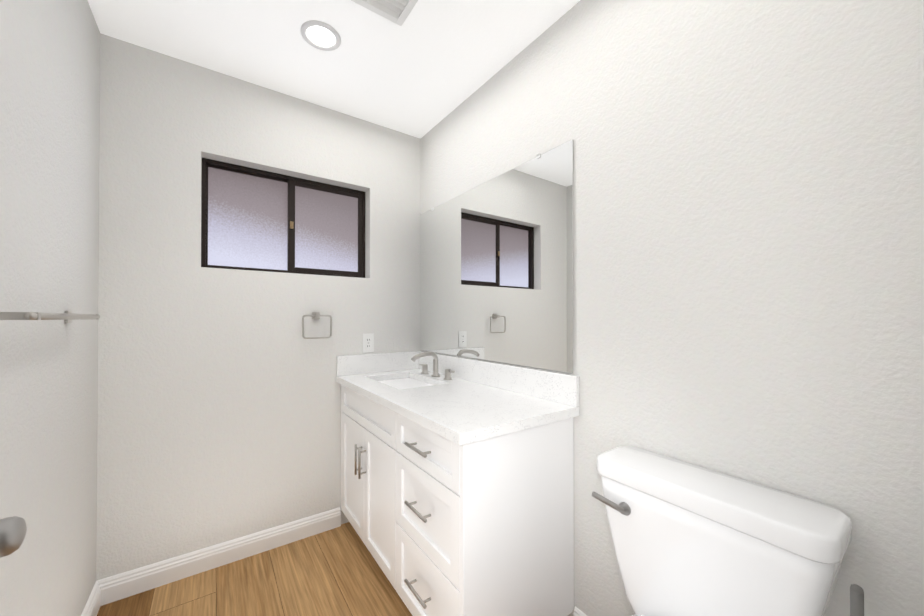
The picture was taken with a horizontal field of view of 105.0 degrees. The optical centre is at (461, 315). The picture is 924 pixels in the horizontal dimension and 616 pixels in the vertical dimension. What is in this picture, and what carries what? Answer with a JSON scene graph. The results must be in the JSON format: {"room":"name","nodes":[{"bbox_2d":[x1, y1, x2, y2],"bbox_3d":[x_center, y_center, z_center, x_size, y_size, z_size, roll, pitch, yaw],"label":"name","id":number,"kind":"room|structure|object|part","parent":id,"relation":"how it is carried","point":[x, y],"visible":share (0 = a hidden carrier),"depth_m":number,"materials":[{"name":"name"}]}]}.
{"room":"bathroom","nodes":[
{"label":"bathroom","id":0,"kind":"room"},
{"bbox_2d":[0,0,99,615],"bbox_3d":[-1.049,0.002,0.669,0.150,2.440,2.257,0,-1,-35],"label":"wall","id":1,"kind":"structure","parent":0,"point":[49,138],"depth_m":1.06,"materials":[{"name":"paint"}]},
{"bbox_2d":[0,311,99,322],"bbox_3d":[-1.138,0.002,0.993,0.076,0.040,0.560,0,-1,-35],"label":"towel rail","id":2,"kind":"object","parent":1,"relation":"attached to","point":[68,316],"visible":0.98,"depth_m":0.84,"materials":[{"name":"silver metal"}]},
{"bbox_2d":[81,581,100,615],"bbox_3d":[-0.943,1.170,0.653,0.016,0.104,2.091,0,-1,-35],"label":"baseboard","id":3,"kind":"structure","parent":1,"relation":"attached to","point":[92,606],"depth_m":1.43,"materials":[{"name":"white paint"}]},
{"bbox_2d":[97,522,411,615],"bbox_3d":[-0.121,1.250,0.426,2.300,0.060,3.707,0,-1,-35],"label":"floor","id":4,"kind":"structure","parent":0,"point":[337,571],"depth_m":1.60,"materials":[{"name":"brown wood"}]},
{"bbox_2d":[336,379,573,615],"bbox_3d":[-0.156,0.807,1.722,0.566,0.845,1.250,0,-1,-35],"label":"bathroom vanity","id":5,"kind":"object","parent":4,"relation":"on","point":[457,486],"depth_m":1.26,"materials":[{"name":"paint"},{"name":"quartz"},{"name":"brushed nickel"}]},
{"bbox_2d":[336,367,578,446],"bbox_3d":[-0.145,0.367,1.717,0.558,0.035,1.276,0,-1,-35],"label":"countertop","id":6,"kind":"structure","parent":5,"relation":"on","point":[465,410],"depth_m":1.37,"materials":[{"name":"white stone"}]},
{"bbox_2d":[380,375,427,386],"bbox_3d":[-0.314,0.459,1.949,0.316,0.169,0.497,0,-1,-35],"label":"sink","id":7,"kind":"object","parent":6,"relation":"in","point":[397,380],"depth_m":2.09,"materials":[{"name":"white ceramic"}]},
{"bbox_2d":[408,351,455,378],"bbox_3d":[-0.207,0.279,2.026,0.185,0.146,0.385,0,-1,-35],"label":"faucet","id":8,"kind":"object","parent":6,"relation":"on","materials":[{"name":"silver metal"}]},
{"bbox_2d":[592,446,851,615],"bbox_3d":[0.399,0.826,0.770,0.753,0.794,0.528,0,-1,-35],"label":"toilet","id":9,"kind":"object","parent":4,"relation":"on","point":[689,539],"visible":0.98,"depth_m":0.85,"materials":[{"name":"white ceramic"}]},
{"bbox_3d":[0.432,0.548,1.031,0.032,0.038,0.107,0,-1,-35],"label":"lever","id":10,"kind":"part","parent":9,"relation":"part of","materials":[{"name":"grey metal"}]},
{"bbox_2d":[96,33,419,580],"bbox_3d":[-0.960,0.012,2.019,1.550,2.440,0.150,0,-1,-35],"label":"wall","id":11,"kind":"structure","parent":0,"point":[219,405],"depth_m":1.75,"materials":[{"name":"paint"}]},
{"bbox_2d":[97,507,340,605],"bbox_3d":[-1.130,1.178,1.790,1.018,0.104,0.016,0,-1,-35],"label":"baseboard","id":12,"kind":"structure","parent":11,"relation":"attached to","point":[138,580],"depth_m":1.72,"materials":[{"name":"white paint"}]},
{"bbox_2d":[208,167,357,271],"bbox_3d":[-0.986,-0.514,2.058,0.843,0.558,0.048,0,-1,-35],"label":"window","id":13,"kind":"structure","parent":11,"relation":"in","point":[247,221],"depth_m":2.01,"materials":[{"name":"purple glass"}]},
{"bbox_2d":[201,158,364,277],"bbox_3d":[-0.982,-0.514,2.051,0.847,0.562,0.060,0,-1,-35],"label":"window frame","id":14,"kind":"structure","parent":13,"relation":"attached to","point":[292,182],"depth_m":2.02,"materials":[{"name":"brown metal"}]},
{"bbox_2d":[302,312,331,338],"bbox_3d":[-0.818,0.054,1.996,0.160,0.149,0.049,0,-1,-35],"label":"towel ring","id":15,"kind":"object","parent":11,"relation":"attached to","point":[315,315],"visible":0.98,"depth_m":1.98,"materials":[{"name":"silver metal"}]},
{"bbox_3d":[-0.818,0.000,1.997,0.040,0.040,0.049,0,-1,-35],"label":"towel ring post","id":16,"kind":"part","parent":15,"relation":"part of","materials":[{"name":"silver metal"}]},
{"bbox_2d":[363,333,373,351],"bbox_3d":[-0.578,0.168,2.190,0.070,0.115,0.008,0,-1,-35],"label":"electrical outlet plate","id":17,"kind":"object","parent":11,"relation":"attached to","point":[368,342],"visible":1,"depth_m":2.19,"materials":[{"name":"white plastic"}]},
{"bbox_2d":[336,352,419,374],"bbox_3d":[-0.513,0.295,2.226,0.534,0.117,0.021,0,-1,-35],"label":"backsplash","id":18,"kind":"structure","parent":11,"relation":"attached to","point":[394,361],"depth_m":2.19,"materials":[{"name":"white stone"}]},
{"bbox_2d":[88,0,579,137],"bbox_3d":[-0.121,-1.250,0.445,2.300,0.060,3.707,0,-1,-35],"label":"ceiling","id":19,"kind":"structure","parent":0,"point":[424,68],"depth_m":1.58,"materials":[{"name":"paint"}]},
{"bbox_2d":[300,20,340,50],"bbox_3d":[-0.610,-1.208,1.536,0.164,0.007,0.164,0,-1,-35],"label":"recessed light","id":20,"kind":"object","parent":19,"relation":"in","point":[320,35],"visible":1,"depth_m":1.53,"materials":[{"name":"white plastic"}]},
{"bbox_2d":[351,0,417,25],"bbox_3d":[-0.286,-1.202,1.253,0.300,0.022,0.300,0,-1,-35],"label":"ceiling vent","id":21,"kind":"object","parent":19,"relation":"in","point":[397,12],"visible":1,"depth_m":1.38,"materials":[{"name":"white plastic"}]},
{"bbox_2d":[420,0,923,615],"bbox_3d":[0.376,0.009,1.598,0.150,2.440,2.377,0,-1,-35],"label":"wall","id":22,"kind":"structure","parent":0,"point":[748,240],"depth_m":0.94,"materials":[{"name":"paint"}]},
{"bbox_2d":[420,139,573,372],"bbox_3d":[0.073,-0.231,1.890,0.009,0.918,1.248,0,-1,-35],"label":"mirror glass","id":23,"kind":"object","parent":22,"relation":"attached to","point":[496,269],"visible":1,"depth_m":1.69,"materials":[{"name":"silver"}]},
{"bbox_2d":[440,355,578,406],"bbox_3d":[0.075,0.293,1.872,0.020,0.117,1.276,0,-1,-35],"label":"backsplash","id":24,"kind":"structure","parent":22,"relation":"attached to","point":[558,387],"depth_m":1.58,"materials":[{"name":"white stone"}]},
{"bbox_2d":[573,606,586,615],"bbox_3d":[0.673,1.173,1.023,0.016,0.104,0.837,0,-1,-35],"label":"baseboard","id":25,"kind":"structure","parent":22,"relation":"attached to","point":[577,612],"depth_m":1.35,"materials":[{"name":"white paint"}]},
{"bbox_2d":[850,584,863,615],"bbox_3d":[0.724,0.573,0.595,0.054,0.191,0.100,0,-1,-35],"label":"paper holder","id":26,"kind":"object","parent":22,"relation":"attached to","point":[856,600],"visible":1,"depth_m":0.62,"materials":[{"name":"grey metal"}]},
{"bbox_3d":[0.269,-0.002,0.143,1.700,2.440,0.120,0,-1,-35],"label":"wall","id":27,"kind":"structure","parent":0,"visible":0},
{"bbox_2d":[923,0,923,68],"bbox_3d":[0.102,0.190,0.024,0.943,2.055,0.120,0,-1,-35],"label":"door frame","id":28,"kind":"structure","parent":27,"relation":"attached to","point":[923,34],"depth_m":0.34,"materials":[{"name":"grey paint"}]},
{"bbox_3d":[-0.524,0.196,0.181,0.039,2.020,0.851,0,0,-33],"label":"door","id":29,"kind":"structure","parent":0,"visible":0},
{"bbox_2d":[0,516,26,557],"bbox_3d":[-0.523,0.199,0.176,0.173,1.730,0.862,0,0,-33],"label":"door knob","id":30,"kind":"object","parent":29,"relation":"attached to","point":[13,529],"depth_m":0.51,"materials":[{"name":"grey metal"}]}
]}

